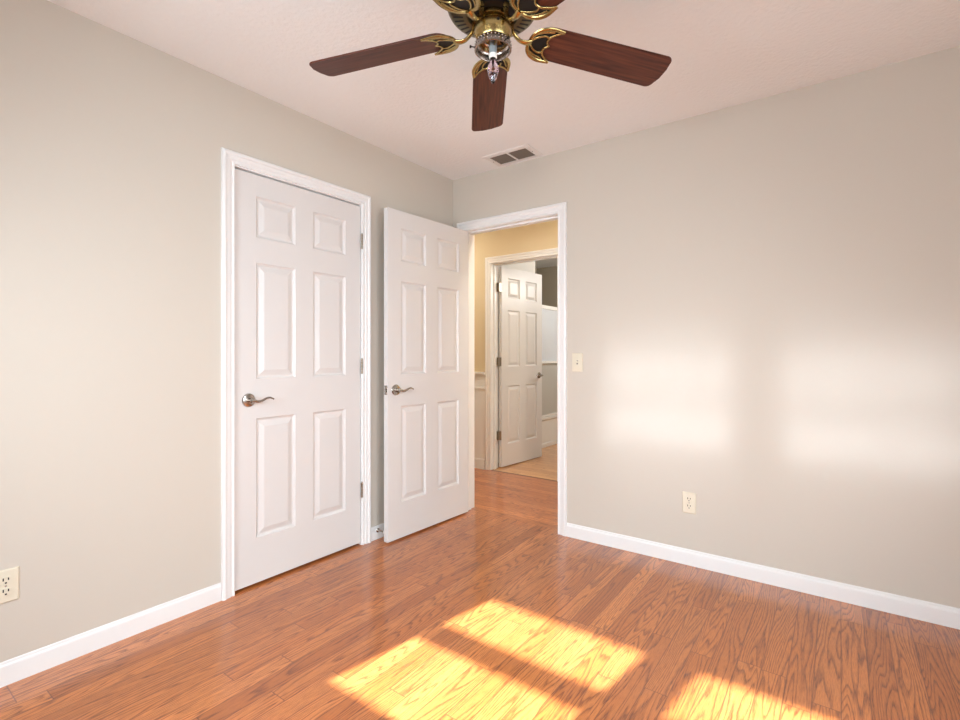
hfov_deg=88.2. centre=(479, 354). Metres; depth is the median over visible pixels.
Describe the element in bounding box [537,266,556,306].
wall
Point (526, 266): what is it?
wall
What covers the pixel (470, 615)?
floor
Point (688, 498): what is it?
wall outlet
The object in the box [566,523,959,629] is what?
baseboard
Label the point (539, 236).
wall
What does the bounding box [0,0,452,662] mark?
wall
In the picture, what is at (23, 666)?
baseboard
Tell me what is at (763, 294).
wall
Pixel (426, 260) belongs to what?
door
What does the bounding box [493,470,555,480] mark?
threshold strip
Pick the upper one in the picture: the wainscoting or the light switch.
the light switch
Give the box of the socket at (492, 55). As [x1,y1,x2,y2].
[489,52,496,58]
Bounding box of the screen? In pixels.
[542,305,556,416]
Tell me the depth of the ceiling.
2.15 m
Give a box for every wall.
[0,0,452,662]
[453,46,959,607]
[474,220,557,371]
[498,261,534,462]
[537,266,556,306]
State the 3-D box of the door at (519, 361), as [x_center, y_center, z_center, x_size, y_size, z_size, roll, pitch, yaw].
[0.446,0.123,5.242,0.089,2.024,0.756,0,0,42]
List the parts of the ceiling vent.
louver panel, louver panel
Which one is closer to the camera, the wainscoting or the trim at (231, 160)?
the trim at (231, 160)
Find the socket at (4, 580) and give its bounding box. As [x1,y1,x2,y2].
[0,576,12,585]
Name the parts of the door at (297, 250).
lever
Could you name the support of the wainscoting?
attached to the wall at (539, 236)
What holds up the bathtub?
on the floor
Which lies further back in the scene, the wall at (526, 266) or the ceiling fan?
the wall at (526, 266)
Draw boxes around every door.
[235,169,362,590]
[384,207,467,542]
[497,266,542,466]
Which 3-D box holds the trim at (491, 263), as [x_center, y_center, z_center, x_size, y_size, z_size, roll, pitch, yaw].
[0.440,0.091,4.745,0.860,2.112,0.156,0,0,36]
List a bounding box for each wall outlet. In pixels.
[0,566,18,603]
[682,491,695,514]
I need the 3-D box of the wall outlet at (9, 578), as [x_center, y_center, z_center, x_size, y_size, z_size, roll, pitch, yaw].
[-1.643,0.803,1.715,0.008,0.115,0.071,0,0,37]
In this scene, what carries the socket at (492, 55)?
attached to the ceiling fan
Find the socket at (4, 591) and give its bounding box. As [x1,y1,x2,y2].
[0,587,12,596]
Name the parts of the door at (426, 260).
lever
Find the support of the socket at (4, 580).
attached to the wall outlet at (9, 578)
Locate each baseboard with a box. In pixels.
[0,582,220,687]
[371,523,383,540]
[474,458,484,469]
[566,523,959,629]
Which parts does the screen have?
panel, glass pane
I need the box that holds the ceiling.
[47,0,959,267]
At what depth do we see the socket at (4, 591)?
1.71 m
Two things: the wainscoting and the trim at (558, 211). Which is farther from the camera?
the wainscoting
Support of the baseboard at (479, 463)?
attached to the wall at (539, 236)
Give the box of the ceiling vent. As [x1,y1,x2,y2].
[483,144,542,165]
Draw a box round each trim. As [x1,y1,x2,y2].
[221,147,370,600]
[457,202,566,535]
[485,248,557,481]
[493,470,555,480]
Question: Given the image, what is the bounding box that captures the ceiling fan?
[309,0,671,130]
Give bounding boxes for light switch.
[572,353,582,371]
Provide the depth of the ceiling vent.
3.20 m
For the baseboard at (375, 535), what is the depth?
3.07 m
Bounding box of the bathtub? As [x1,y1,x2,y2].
[542,414,556,447]
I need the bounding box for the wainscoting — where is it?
[474,372,484,458]
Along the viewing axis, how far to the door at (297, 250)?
2.63 m
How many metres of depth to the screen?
6.21 m
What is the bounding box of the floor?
[0,444,959,719]

